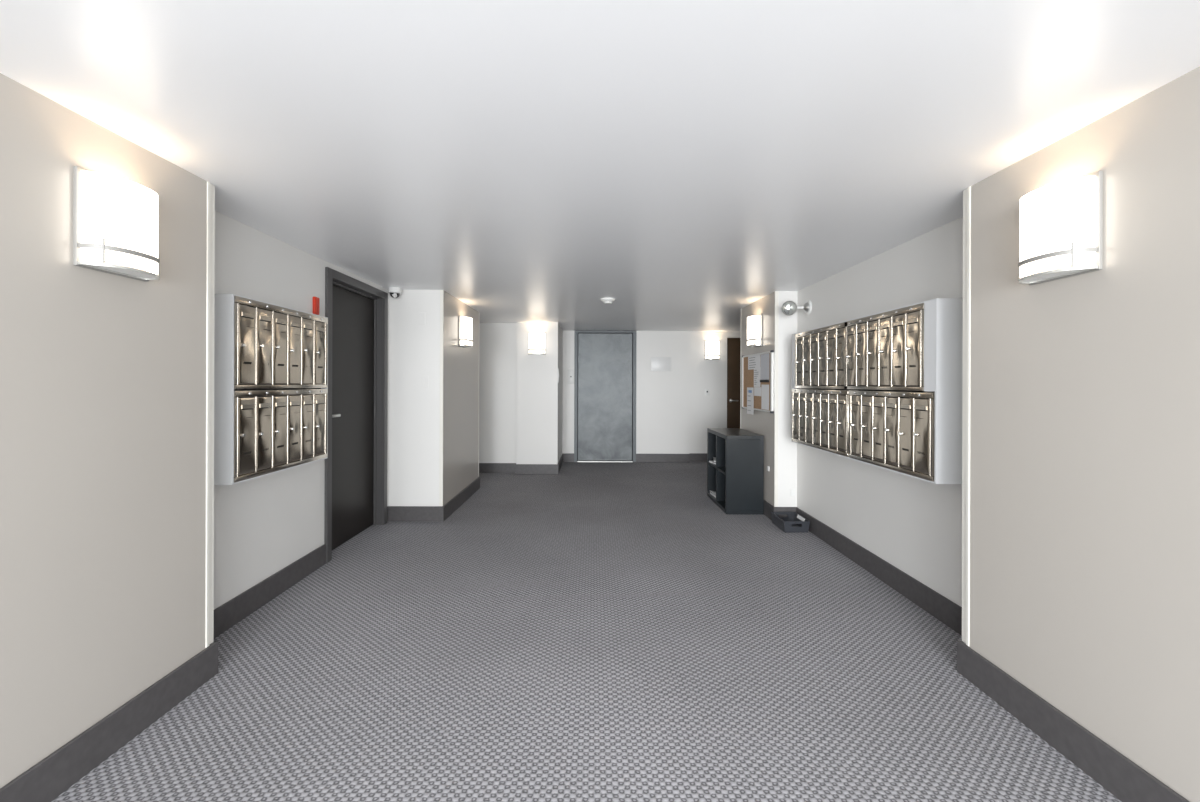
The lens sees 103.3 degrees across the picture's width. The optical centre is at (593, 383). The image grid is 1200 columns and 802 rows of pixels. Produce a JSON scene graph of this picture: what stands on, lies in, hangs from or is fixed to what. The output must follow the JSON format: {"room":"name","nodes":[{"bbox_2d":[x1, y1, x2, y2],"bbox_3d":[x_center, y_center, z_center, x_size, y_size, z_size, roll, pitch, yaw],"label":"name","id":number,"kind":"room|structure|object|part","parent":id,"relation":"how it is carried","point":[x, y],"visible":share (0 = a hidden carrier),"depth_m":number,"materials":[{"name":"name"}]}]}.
{"room":"apartment building lobby","nodes":[
{"label":"apartment building lobby","id":0,"kind":"room"},
{"bbox_2d":[0,73,206,787],"bbox_3d":[-1.905,0.208,0.303,0.391,2.203,3.606,0,0,0],"label":"wall","id":1,"kind":"structure","parent":0,"point":[103,375],"depth_m":1.60,"materials":[{"name":"beige paint"}]},
{"bbox_2d":[0,642,217,801],"bbox_3d":[-1.706,1.238,0.325,0.014,0.143,3.650,0,0,0],"label":"baseboard","id":2,"kind":"structure","parent":1,"relation":"attached to","point":[53,775],"depth_m":1.66,"materials":[{"name":"grey rubber"}]},
{"bbox_2d":[73,166,159,281],"bbox_3d":[-1.652,-0.551,1.685,0.111,0.327,0.256,0,0,0],"label":"wall sconce","id":3,"kind":"object","parent":1,"relation":"attached to","point":[115,219],"visible":1,"depth_m":1.61,"materials":[{"name":"white glass"}]},
{"bbox_3d":[-1.635,-0.442,1.585,0.006,0.085,0.006,0,0,0],"label":"bracket rod","id":4,"kind":"part","parent":3,"relation":"part of","materials":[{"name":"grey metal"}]},
{"bbox_2d":[91,265,154,278],"bbox_3d":[-1.650,-0.398,1.685,0.090,0.003,0.234,0,0,0],"label":"diffuser","id":5,"kind":"object","parent":3,"relation":"attached to","point":[124,271],"depth_m":1.68,"materials":[{"name":"white glass"}]},
{"bbox_3d":[-1.635,-0.442,1.785,0.006,0.085,0.006,0,0,0],"label":"bracket rod","id":6,"kind":"part","parent":3,"relation":"part of","materials":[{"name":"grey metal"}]},
{"bbox_2d":[205,181,210,647],"bbox_3d":[-1.710,0.137,2.105,0.010,2.060,0.018,0,0,0],"label":"trim","id":7,"kind":"structure","parent":1,"relation":"attached to","point":[208,183],"depth_m":2.10,"materials":[{"name":"white"}]},
{"bbox_2d":[209,184,214,644],"bbox_3d":[-1.881,0.136,2.126,0.338,2.060,0.040,0,0,0],"label":"trim","id":8,"kind":"structure","parent":1,"relation":"attached to","point":[212,246],"depth_m":2.13,"materials":[{"name":"white"}]},
{"bbox_2d":[214,211,387,608],"bbox_3d":[-2.023,0.207,3.334,0.130,2.203,2.376,0,0,0],"label":"wall","id":9,"kind":"structure","parent":0,"point":[263,525],"depth_m":2.83,"materials":[{"name":"white paint"}]},
{"bbox_2d":[213,544,325,638],"bbox_3d":[-1.954,1.238,2.804,0.014,0.143,1.307,0,0,0],"label":"baseboard","id":10,"kind":"structure","parent":9,"relation":"attached to","point":[241,606],"depth_m":2.82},
{"bbox_2d":[214,294,327,484],"bbox_3d":[-1.879,0.029,2.816,0.157,0.960,0.859,0,0,0],"label":"mailbox","id":11,"kind":"object","parent":9,"relation":"attached to","point":[271,360],"visible":1,"depth_m":2.62,"materials":[{"name":"white metal"}]},
{"bbox_3d":[-1.816,0.272,2.490,0.009,0.400,0.121,0,0,0],"label":"door","id":12,"kind":"part","parent":11,"relation":"part of","materials":[{"name":"metal"}]},
{"bbox_3d":[-1.814,-0.202,2.490,0.009,0.410,0.121,0,0,0],"label":"door","id":13,"kind":"part","parent":11,"relation":"part of","materials":[{"name":"metal"}]},
{"bbox_3d":[-1.815,0.272,2.622,0.010,0.400,0.121,0,0,0],"label":"door","id":14,"kind":"part","parent":11,"relation":"part of","materials":[{"name":"metal"}]},
{"bbox_3d":[-1.814,-0.202,2.622,0.010,0.410,0.121,0,0,0],"label":"door","id":15,"kind":"part","parent":11,"relation":"part of","materials":[{"name":"metal"}]},
{"bbox_3d":[-1.816,0.272,2.754,0.008,0.400,0.121,0,0,0],"label":"door","id":16,"kind":"part","parent":11,"relation":"part of","materials":[{"name":"metal"}]},
{"bbox_3d":[-1.814,-0.202,2.754,0.010,0.410,0.121,0,0,0],"label":"door","id":17,"kind":"part","parent":11,"relation":"part of","materials":[{"name":"metal"}]},
{"bbox_3d":[-1.831,0.488,2.820,0.038,0.026,0.837,0,0,0],"label":"rail","id":18,"kind":"part","parent":11,"relation":"part of","materials":[{"name":"silver metal"}]},
{"bbox_3d":[-1.830,0.052,2.820,0.038,0.034,0.837,0,0,0],"label":"rail","id":19,"kind":"part","parent":11,"relation":"part of","materials":[{"name":"silver metal"}]},
{"bbox_3d":[-1.830,0.018,2.820,0.038,0.024,0.837,0,0,0],"label":"rail","id":20,"kind":"part","parent":11,"relation":"part of","materials":[{"name":"silver metal"}]},
{"bbox_3d":[-1.829,-0.428,2.820,0.038,0.035,0.837,0,0,0],"label":"rail","id":21,"kind":"part","parent":11,"relation":"part of","materials":[{"name":"silver metal"}]},
{"bbox_3d":[-1.815,0.272,2.886,0.009,0.400,0.121,0,0,0],"label":"door","id":22,"kind":"part","parent":11,"relation":"part of","materials":[{"name":"metal"}]},
{"bbox_3d":[-1.815,-0.202,2.886,0.008,0.410,0.121,0,0,0],"label":"door","id":23,"kind":"part","parent":11,"relation":"part of","materials":[{"name":"metal"}]},
{"bbox_3d":[-1.815,0.272,3.018,0.009,0.400,0.121,0,0,0],"label":"door","id":24,"kind":"part","parent":11,"relation":"part of","materials":[{"name":"metal"}]},
{"bbox_3d":[-1.813,-0.202,3.018,0.010,0.410,0.121,0,0,0],"label":"door","id":25,"kind":"part","parent":11,"relation":"part of","materials":[{"name":"metal"}]},
{"bbox_3d":[-1.815,0.272,3.151,0.010,0.400,0.121,0,0,0],"label":"door","id":26,"kind":"part","parent":11,"relation":"part of","materials":[{"name":"metal"}]},
{"bbox_3d":[-1.814,-0.202,3.151,0.010,0.410,0.121,0,0,0],"label":"door","id":27,"kind":"part","parent":11,"relation":"part of","materials":[{"name":"metal"}]},
{"bbox_2d":[313,297,319,314],"bbox_3d":[-1.944,-0.545,3.330,0.023,0.121,0.054,0,0,0],"label":"fire alarm box","id":28,"kind":"object","parent":9,"relation":"attached to","point":[316,301],"visible":0.99,"depth_m":3.31,"materials":[{"name":"red plastic"}]},
{"bbox_3d":[-1.934,-0.545,3.330,0.003,0.101,0.042,0,0,0],"label":"plate","id":29,"kind":"part","parent":28,"relation":"part of","materials":[{"name":"red plastic"}]},
{"bbox_2d":[324,267,387,562],"bbox_3d":[-2.012,0.230,3.960,0.152,2.159,1.008,0,0,0],"label":"door","id":30,"kind":"structure","parent":9,"relation":"in","point":[355,488],"depth_m":4.04,"materials":[{"name":"grey wood"}]},
{"bbox_3d":[-1.947,0.230,3.488,0.022,2.159,0.064,0,0,0],"label":"casing","id":31,"kind":"part","parent":30,"relation":"part of","materials":[{"name":"grey"}]},
{"bbox_3d":[-1.944,-0.818,3.960,0.022,0.064,0.880,0,0,0],"label":"casing","id":32,"kind":"part","parent":30,"relation":"part of","materials":[{"name":"grey wood"}]},
{"bbox_3d":[-1.947,0.230,4.432,0.022,2.159,0.064,0,0,0],"label":"casing","id":33,"kind":"part","parent":30,"relation":"part of","materials":[{"name":"grey wood"}]},
{"bbox_2d":[388,290,478,505],"bbox_3d":[-1.762,0.208,5.237,0.652,2.203,1.429,0,0,0],"label":"wall","id":34,"kind":"structure","parent":0,"point":[413,348],"depth_m":4.52,"materials":[{"name":"white paint"}]},
{"bbox_2d":[387,506,443,521],"bbox_3d":[-1.693,1.238,4.515,0.536,0.143,0.014,0,0,0],"label":"baseboard","id":35,"kind":"structure","parent":34,"relation":"attached to","point":[394,513],"depth_m":4.51,"materials":[{"name":"grey rubber"}]},
{"bbox_2d":[439,290,443,505],"bbox_3d":[-1.449,0.138,4.527,0.033,2.060,0.015,0,0,0],"label":"trim","id":36,"kind":"structure","parent":34,"relation":"attached to","point":[441,291],"depth_m":4.52,"materials":[{"name":"white paint"}]},
{"bbox_2d":[444,477,479,520],"bbox_3d":[-1.432,1.239,5.244,0.014,0.143,1.443,0,0,0],"label":"baseboard","id":37,"kind":"structure","parent":34,"relation":"attached to","point":[465,494],"depth_m":5.09,"materials":[{"name":"grey rubber"}]},
{"bbox_2d":[459,315,472,347],"bbox_3d":[-1.378,-0.563,5.170,0.111,0.327,0.256,0,0,0],"label":"wall sconce","id":38,"kind":"object","parent":34,"relation":"attached to","point":[465,323],"visible":1,"depth_m":5.07,"materials":[{"name":"white glass"}]},
{"bbox_3d":[-1.427,-0.563,5.170,0.012,0.327,0.256,0,0,0],"label":"plate","id":39,"kind":"part","parent":38,"relation":"part of","materials":[{"name":"white glass"}]},
{"bbox_2d":[479,323,516,462],"bbox_3d":[-2.159,0.207,7.042,2.083,2.203,0.120,0,0,0],"label":"wall","id":40,"kind":"structure","parent":0,"point":[497,341],"depth_m":6.98,"materials":[{"name":"white paint"}]},
{"bbox_2d":[479,463,515,472],"bbox_3d":[-2.162,1.237,6.975,2.083,0.143,0.014,0,0,0],"label":"baseboard","id":41,"kind":"structure","parent":40,"relation":"attached to","point":[483,467],"depth_m":6.97,"materials":[{"name":"grey rubber"}]},
{"bbox_2d":[516,322,562,463],"bbox_3d":[-0.819,0.211,7.490,0.598,2.203,1.196,0,0,0],"label":"wall","id":42,"kind":"structure","parent":0,"point":[539,407],"depth_m":6.89,"materials":[{"name":"white paint"}]},
{"bbox_2d":[515,464,558,473],"bbox_3d":[-0.822,1.241,6.885,0.626,0.143,0.014,0,0,0],"label":"baseboard","id":43,"kind":"structure","parent":42,"relation":"attached to","point":[519,468],"depth_m":6.88,"materials":[{"name":"grey rubber"}]},
{"bbox_2d":[528,332,545,354],"bbox_3d":[-0.819,-0.582,6.837,0.256,0.327,0.111,0,0,0],"label":"wall sconce","id":44,"kind":"object","parent":42,"relation":"attached to","point":[536,340],"visible":1,"depth_m":6.80,"materials":[{"name":"white glass"}]},
{"bbox_2d":[558,454,562,473],"bbox_3d":[-0.516,1.242,7.423,0.014,0.143,1.062,0,0,0],"label":"baseboard","id":45,"kind":"structure","parent":42,"relation":"attached to","point":[560,462],"depth_m":7.31,"materials":[{"name":"grey rubber"}]},
{"bbox_2d":[52,462,1120,801],"bbox_3d":[0.096,1.375,3.350,7.000,0.120,9.900,0,0,0],"label":"floor","id":46,"kind":"structure","parent":0,"point":[586,631],"depth_m":2.12,"materials":[{"name":"carpet"}]},
{"bbox_2d":[707,428,763,513],"bbox_3d":[1.527,0.922,5.191,0.378,0.795,0.802,0,0,0],"label":"cube shelf","id":47,"kind":"object","parent":46,"relation":"on","point":[736,477],"visible":1,"depth_m":4.79,"materials":[{"name":"black wood"}]},
{"bbox_3d":[1.523,0.922,5.005,0.366,0.024,0.349,0,0,0],"label":"shelf","id":48,"kind":"part","parent":47,"relation":"part of","materials":[{"name":"black wood"}]},
{"bbox_2d":[771,512,809,532],"bbox_3d":[1.796,1.268,4.351,0.236,0.103,0.318,0,0,0],"label":"tray","id":49,"kind":"object","parent":46,"relation":"on","point":[790,524],"visible":0.99,"depth_m":4.25,"materials":[{"name":"grey plastic"}]},
{"bbox_3d":[1.688,1.269,4.351,0.016,0.098,0.310,0,0,0],"label":"panel","id":50,"kind":"part","parent":49,"relation":"part of","materials":[{"name":"grey plastic"}]},
{"bbox_3d":[1.796,1.269,4.500,0.228,0.098,0.016,0,0,0],"label":"panel","id":51,"kind":"part","parent":49,"relation":"part of","materials":[{"name":"grey plastic"}]},
{"bbox_3d":[1.796,1.269,4.202,0.228,0.098,0.016,0,0,0],"label":"panel","id":52,"kind":"part","parent":49,"relation":"part of","materials":[{"name":"grey plastic"}]},
{"bbox_3d":[1.904,1.269,4.351,0.016,0.098,0.310,0,0,0],"label":"panel","id":53,"kind":"part","parent":49,"relation":"part of","materials":[{"name":"grey plastic"}]},
{"bbox_2d":[0,0,1199,330],"bbox_3d":[0.103,-0.948,3.350,7.000,0.120,9.900,0,0,0],"label":"ceiling","id":54,"kind":"structure","parent":0,"point":[686,164],"depth_m":1.58,"materials":[{"name":"paint"}]},
{"bbox_2d":[388,287,401,297],"bbox_3d":[-1.857,-0.846,4.440,0.120,0.096,0.120,0,0,0],"label":"dome camera","id":55,"kind":"object","parent":54,"relation":"attached to","point":[394,292],"visible":1,"depth_m":4.40,"materials":[{"name":"white plastic"}]},
{"bbox_2d":[600,298,614,303],"bbox_3d":[0.150,-0.862,4.983,0.160,0.051,0.160,0,0,0],"label":"smoke detector","id":56,"kind":"object","parent":54,"relation":"attached to","point":[605,300],"visible":1,"depth_m":4.94,"materials":[{"name":"white plastic"}]},
{"bbox_2d":[562,331,689,453],"bbox_3d":[0.546,0.215,8.068,2.132,2.203,0.200,0,0,0],"label":"wall","id":57,"kind":"structure","parent":0,"point":[662,397],"depth_m":7.97,"materials":[{"name":"white paint"}]},
{"bbox_2d":[562,453,573,461],"bbox_3d":[-0.424,1.242,7.961,0.197,0.143,0.014,0,0,0],"label":"baseboard","id":58,"kind":"structure","parent":57,"relation":"attached to","point":[567,457],"depth_m":7.95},
{"bbox_2d":[568,370,572,383],"bbox_3d":[-0.385,-0.116,7.960,0.092,0.236,0.016,0,0,0],"label":"plate","id":59,"kind":"object","parent":57,"relation":"attached to","point":[570,372],"visible":1,"depth_m":7.96,"materials":[{"name":"white plastic"}]},
{"bbox_2d":[574,331,635,461],"bbox_3d":[0.196,0.214,8.053,1.038,2.203,0.230,0,0,0],"label":"door","id":60,"kind":"structure","parent":57,"relation":"in","point":[604,361],"depth_m":8.02,"materials":[{"name":"metal"}]},
{"bbox_3d":[0.192,1.306,8.048,0.928,0.020,0.220,0,0,0],"label":"sill","id":61,"kind":"part","parent":60,"relation":"part of","materials":[{"name":"silver metal"}]},
{"bbox_2d":[651,357,670,370],"bbox_3d":[1.132,-0.328,7.960,0.340,0.236,0.015,0,0,0],"label":"wall sign","id":62,"kind":"object","parent":57,"relation":"attached to","point":[657,363],"visible":1,"depth_m":7.96,"materials":[{"name":"white"}]},
{"bbox_2d":[636,454,689,461],"bbox_3d":[1.161,1.247,7.961,0.897,0.143,0.014,0,0,0],"label":"baseboard","id":63,"kind":"structure","parent":57,"relation":"attached to","point":[639,457],"depth_m":7.95,"materials":[{"name":"grey rubber"}]},
{"bbox_2d":[689,331,740,452],"bbox_3d":[2.506,0.221,8.095,1.787,2.203,0.150,0,0,0],"label":"wall","id":64,"kind":"structure","parent":0,"point":[706,411],"depth_m":8.02,"materials":[{"name":"white paint"}]},
{"bbox_2d":[689,453,706,461],"bbox_3d":[1.930,1.249,8.013,0.641,0.143,0.014,0,0,0],"label":"baseboard","id":65,"kind":"structure","parent":64,"relation":"attached to","point":[694,457],"depth_m":8.01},
{"bbox_2d":[705,340,719,359],"bbox_3d":[2.002,-0.564,7.965,0.256,0.327,0.111,0,0,0],"label":"wall sconce","id":66,"kind":"object","parent":64,"relation":"attached to","point":[712,347],"visible":1,"depth_m":7.92,"materials":[{"name":"white glass"}]},
{"bbox_2d":[727,338,740,427],"bbox_3d":[2.686,0.273,8.071,0.866,2.100,0.178,0,0,0],"label":"door","id":67,"kind":"structure","parent":64,"relation":"in","point":[733,344],"depth_m":8.05,"materials":[{"name":"black wood"}]},
{"bbox_2d":[740,353,740,428],"bbox_3d":[1.739,0.147,5.596,0.015,2.060,0.017,0,0,0],"label":"trim","id":68,"kind":"structure","parent":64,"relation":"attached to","point":[740,353],"depth_m":5.60,"materials":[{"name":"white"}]},
{"bbox_2d":[741,292,774,505],"bbox_3d":[1.740,0.219,5.070,0.012,2.203,1.038,0,0,0],"label":"wall","id":69,"kind":"structure","parent":0,"point":[761,422],"depth_m":4.81,"materials":[{"name":"beige paint"}]},
{"bbox_2d":[747,314,761,347],"bbox_3d":[1.681,-0.553,5.010,0.111,0.327,0.256,0,0,0],"label":"wall sconce","id":70,"kind":"object","parent":69,"relation":"attached to","point":[754,323],"visible":1,"depth_m":4.91,"materials":[{"name":"white glass"}]},
{"bbox_3d":[1.731,-0.553,5.010,0.012,0.327,0.256,0,0,0],"label":"plate","id":71,"kind":"part","parent":70,"relation":"part of","materials":[{"name":"white glass"}]},
{"bbox_2d":[742,350,773,412],"bbox_3d":[1.722,-0.018,5.027,0.026,0.608,0.913,0,0,0],"label":"notice board","id":72,"kind":"object","parent":69,"relation":"attached to","point":[747,375],"visible":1,"depth_m":5.02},
{"bbox_2d":[747,387,753,414],"bbox_3d":[1.707,0.188,5.178,0.002,0.292,0.215,0,0,0],"label":"paper sheet","id":73,"kind":"object","parent":72,"relation":"attached to","point":[750,391],"visible":1,"depth_m":5.17,"materials":[{"name":"grey paper"}]},
{"bbox_2d":[748,355,759,369],"bbox_3d":[1.719,-0.227,5.093,0.001,0.146,0.385,0,0,0],"label":"paper sheet","id":74,"kind":"object","parent":72,"relation":"attached to","point":[753,361],"visible":1,"depth_m":5.07,"materials":[{"name":"grey paper"}]},
{"bbox_2d":[754,369,759,386],"bbox_3d":[1.720,-0.067,5.000,0.001,0.205,0.200,0,0,0],"label":"paper sheet","id":75,"kind":"object","parent":72,"relation":"attached to","point":[756,371],"visible":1,"depth_m":5.00,"materials":[{"name":"grey paper"}]},
{"bbox_2d":[754,387,760,395],"bbox_3d":[1.719,0.084,4.976,0.001,0.093,0.217,0,0,0],"label":"paper sheet","id":76,"kind":"object","parent":72,"relation":"attached to","point":[757,390],"visible":1,"depth_m":4.98,"materials":[{"name":"white paper"}]},
{"bbox_2d":[760,353,768,381],"bbox_3d":[1.717,-0.155,4.773,0.012,0.285,0.246,0,0,0],"label":"paper sheet","id":77,"kind":"object","parent":72,"relation":"attached to","point":[764,363],"visible":1,"depth_m":4.78,"materials":[{"name":"white paper"}]},
{"bbox_2d":[761,385,768,409],"bbox_3d":[1.720,0.135,4.761,0.001,0.250,0.211,0,0,0],"label":"paper sheet","id":78,"kind":"object","parent":72,"relation":"attached to","point":[764,388],"visible":1,"depth_m":4.75,"materials":[{"name":"white paper"}]},
{"bbox_2d":[763,500,774,519],"bbox_3d":[1.724,1.249,5.070,0.014,0.143,1.090,0,0,0],"label":"baseboard","id":79,"kind":"structure","parent":69,"relation":"attached to","point":[768,508],"depth_m":4.66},
{"bbox_2d":[778,291,796,506],"bbox_3d":[2.573,0.221,5.070,1.653,2.203,1.062,0,0,0],"label":"wall","id":80,"kind":"structure","parent":0,"point":[787,324],"depth_m":4.54,"materials":[{"name":"white paint"}]},
{"bbox_2d":[774,291,778,506],"bbox_3d":[1.748,0.147,4.543,0.033,2.060,0.015,0,0,0],"label":"trim","id":81,"kind":"structure","parent":80,"relation":"attached to","point":[776,292],"depth_m":4.54,"materials":[{"name":"white"}]},
{"bbox_2d":[775,507,795,516],"bbox_3d":[1.830,1.249,4.532,0.197,0.143,0.014,0,0,0],"label":"baseboard","id":82,"kind":"structure","parent":80,"relation":"attached to","point":[777,509],"depth_m":4.53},
{"bbox_2d":[797,217,962,606],"bbox_3d":[2.010,0.220,3.357,0.130,2.203,2.364,0,0,0],"label":"wall","id":83,"kind":"structure","parent":0,"point":[914,525],"depth_m":3.11,"materials":[{"name":"white paint"}]},
{"bbox_2d":[782,300,811,314],"bbox_3d":[1.826,-0.685,4.302,0.244,0.137,0.128,0,0,0],"label":"emergency light","id":84,"kind":"object","parent":83,"relation":"attached to","point":[789,307],"visible":1,"depth_m":4.28,"materials":[{"name":"white plastic"}]},
{"bbox_2d":[791,298,962,483],"bbox_3d":[1.852,0.040,3.354,0.187,0.962,1.792,0,0,0],"label":"mailbox","id":85,"kind":"object","parent":83,"relation":"attached to","point":[884,389],"visible":1,"depth_m":2.84,"materials":[{"name":"white metal"}]},
{"bbox_3d":[1.773,0.283,4.162,0.010,0.400,0.117,0,0,0],"label":"door","id":86,"kind":"part","parent":85,"relation":"part of","materials":[{"name":"metal"}]},
{"bbox_3d":[1.775,-0.192,4.092,0.008,0.410,0.127,0,0,0],"label":"door","id":87,"kind":"part","parent":85,"relation":"part of","materials":[{"name":"metal"}]},
{"bbox_3d":[1.773,0.283,4.034,0.008,0.400,0.117,0,0,0],"label":"door","id":88,"kind":"part","parent":85,"relation":"part of","materials":[{"name":"metal"}]},
{"bbox_3d":[1.774,-0.192,3.954,0.011,0.410,0.127,0,0,0],"label":"door","id":89,"kind":"part","parent":85,"relation":"part of","materials":[{"name":"metal"}]},
{"bbox_3d":[1.772,0.283,3.905,0.010,0.400,0.117,0,0,0],"label":"door","id":90,"kind":"part","parent":85,"relation":"part of","materials":[{"name":"metal"}]},
{"bbox_3d":[1.775,-0.192,3.816,0.008,0.410,0.127,0,0,0],"label":"door","id":91,"kind":"part","parent":85,"relation":"part of","materials":[{"name":"metal"}]},
{"bbox_3d":[1.773,0.283,3.777,0.009,0.400,0.117,0,0,0],"label":"door","id":92,"kind":"part","parent":85,"relation":"part of","materials":[{"name":"metal"}]},
{"bbox_3d":[1.788,0.499,3.777,0.038,0.026,0.943,0,0,0],"label":"rail","id":93,"kind":"part","parent":85,"relation":"part of","materials":[{"name":"silver metal"}]},
{"bbox_3d":[1.789,0.063,3.777,0.038,0.034,0.943,0,0,0],"label":"rail","id":94,"kind":"part","parent":85,"relation":"part of","materials":[{"name":"silver metal"}]},
{"bbox_3d":[1.789,0.028,3.747,0.038,0.024,0.872,0,0,0],"label":"rail","id":95,"kind":"part","parent":85,"relation":"part of","materials":[{"name":"silver metal"}]},
{"bbox_3d":[1.790,-0.417,3.747,0.038,0.035,0.872,0,0,0],"label":"rail","id":96,"kind":"part","parent":85,"relation":"part of","materials":[{"name":"silver metal"}]},
{"bbox_3d":[1.775,-0.192,3.678,0.008,0.410,0.127,0,0,0],"label":"door","id":97,"kind":"part","parent":85,"relation":"part of","materials":[{"name":"metal"}]},
{"bbox_3d":[1.773,0.283,3.649,0.008,0.400,0.117,0,0,0],"label":"door","id":98,"kind":"part","parent":85,"relation":"part of","materials":[{"name":"metal"}]},
{"bbox_3d":[1.775,-0.192,3.540,0.008,0.410,0.127,0,0,0],"label":"door","id":99,"kind":"part","parent":85,"relation":"part of","materials":[{"name":"metal"}]},
{"bbox_3d":[1.773,0.283,3.520,0.008,0.400,0.117,0,0,0],"label":"door","id":100,"kind":"part","parent":85,"relation":"part of","materials":[{"name":"metal"}]},
{"bbox_3d":[1.774,-0.192,3.402,0.009,0.410,0.127,0,0,0],"label":"door","id":101,"kind":"part","parent":85,"relation":"part of","materials":[{"name":"metal"}]},
{"bbox_3d":[1.773,0.283,3.392,0.010,0.400,0.117,0,0,0],"label":"door","id":102,"kind":"part","parent":85,"relation":"part of","materials":[{"name":"metal"}]},
{"bbox_3d":[1.774,-0.192,3.270,0.012,0.410,0.115,0,0,0],"label":"door","id":103,"kind":"part","parent":85,"relation":"part of","materials":[{"name":"metal"}]},
{"bbox_3d":[1.772,0.283,3.211,0.010,0.400,0.118,0,0,0],"label":"door","id":104,"kind":"part","parent":85,"relation":"part of","materials":[{"name":"metal"}]},
{"bbox_3d":[1.774,-0.192,3.144,0.010,0.410,0.115,0,0,0],"label":"door","id":105,"kind":"part","parent":85,"relation":"part of","materials":[{"name":"metal"}]},
{"bbox_3d":[1.773,0.283,3.082,0.009,0.400,0.118,0,0,0],"label":"door","id":106,"kind":"part","parent":85,"relation":"part of","materials":[{"name":"metal"}]},
{"bbox_3d":[1.774,-0.192,3.018,0.010,0.410,0.115,0,0,0],"label":"door","id":107,"kind":"part","parent":85,"relation":"part of","materials":[{"name":"metal"}]},
{"bbox_3d":[1.774,0.283,2.953,0.007,0.400,0.118,0,0,0],"label":"door","id":108,"kind":"part","parent":85,"relation":"part of","materials":[{"name":"metal"}]},
{"bbox_3d":[1.789,0.028,2.954,0.038,0.024,0.801,0,0,0],"label":"rail","id":109,"kind":"part","parent":85,"relation":"part of","materials":[{"name":"silver metal"}]},
{"bbox_3d":[1.790,-0.417,2.954,0.038,0.035,0.801,0,0,0],"label":"rail","id":110,"kind":"part","parent":85,"relation":"part of","materials":[{"name":"silver metal"}]},
{"bbox_3d":[1.775,-0.192,2.891,0.008,0.410,0.115,0,0,0],"label":"door","id":111,"kind":"part","parent":85,"relation":"part of","materials":[{"name":"metal"}]},
{"bbox_3d":[1.788,0.499,2.889,0.038,0.026,0.816,0,0,0],"label":"rail","id":112,"kind":"part","parent":85,"relation":"part of","materials":[{"name":"silver metal"}]},
{"bbox_3d":[1.773,0.283,2.825,0.010,0.400,0.118,0,0,0],"label":"door","id":113,"kind":"part","parent":85,"relation":"part of","materials":[{"name":"metal"}]},
{"bbox_3d":[1.789,0.063,2.889,0.038,0.034,0.816,0,0,0],"label":"rail","id":114,"kind":"part","parent":85,"relation":"part of","materials":[{"name":"silver metal"}]},
{"bbox_3d":[1.774,-0.192,2.765,0.010,0.410,0.115,0,0,0],"label":"door","id":115,"kind":"part","parent":85,"relation":"part of","materials":[{"name":"metal"}]},
{"bbox_3d":[1.773,0.283,2.696,0.008,0.400,0.118,0,0,0],"label":"door","id":116,"kind":"part","parent":85,"relation":"part of","materials":[{"name":"metal"}]},
{"bbox_3d":[1.774,-0.192,2.639,0.010,0.410,0.115,0,0,0],"label":"door","id":117,"kind":"part","parent":85,"relation":"part of","materials":[{"name":"metal"}]},
{"bbox_3d":[1.773,0.283,2.567,0.009,0.400,0.118,0,0,0],"label":"door","id":118,"kind":"part","parent":85,"relation":"part of","materials":[{"name":"metal"}]},
{"bbox_2d":[796,507,961,635],"bbox_3d":[1.935,1.249,3.359,0.014,0.143,2.360,0,0,0],"label":"baseboard","id":119,"kind":"structure","parent":83,"relation":"attached to","point":[943,609],"depth_m":3.05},
{"bbox_2d":[968,67,1199,801],"bbox_3d":[1.892,0.219,0.318,0.415,2.203,3.635,0,0,0],"label":"wall","id":120,"kind":"structure","parent":0,"point":[1085,388],"depth_m":1.56,"materials":[{"name":"beige paint"}]},
{"bbox_2d":[962,189,966,642],"bbox_3d":[1.869,0.148,2.155,0.362,2.060,0.040,0,0,0],"label":"trim","id":121,"kind":"structure","parent":120,"relation":"attached to","point":[964,191],"depth_m":2.16,"materials":[{"name":"white"}]},
{"bbox_2d":[966,186,970,645],"bbox_3d":[1.686,0.147,2.134,0.010,2.060,0.018,0,0,0],"label":"trim","id":122,"kind":"structure","parent":120,"relation":"attached to","point":[968,188],"depth_m":2.13,"materials":[{"name":"white"}]},
{"bbox_2d":[1018,171,1102,284],"bbox_3d":[1.631,-0.542,1.700,0.111,0.327,0.256,0,0,0],"label":"wall sconce","id":123,"kind":"object","parent":120,"relation":"attached to","point":[1061,222],"visible":1,"depth_m":1.62,"materials":[{"name":"white glass"}]},
{"bbox_2d":[1022,270,1080,281],"bbox_3d":[1.628,-0.388,1.700,0.090,0.003,0.234,0,0,0],"label":"diffuser","id":124,"kind":"object","parent":123,"relation":"attached to","point":[1051,275],"depth_m":1.70,"materials":[{"name":"white glass"}]},
{"bbox_3d":[1.613,-0.433,1.600,0.006,0.085,0.006,0,0,0],"label":"bracket rod","id":125,"kind":"part","parent":123,"relation":"part of","materials":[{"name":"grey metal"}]},
{"bbox_2d":[957,641,1188,801],"bbox_3d":[1.674,1.248,0.340,0.014,0.143,3.679,0,0,0],"label":"baseboard","id":126,"kind":"structure","parent":120,"relation":"attached to","point":[1124,779],"depth_m":1.67,"materials":[{"name":"grey rubber"}]}
]}

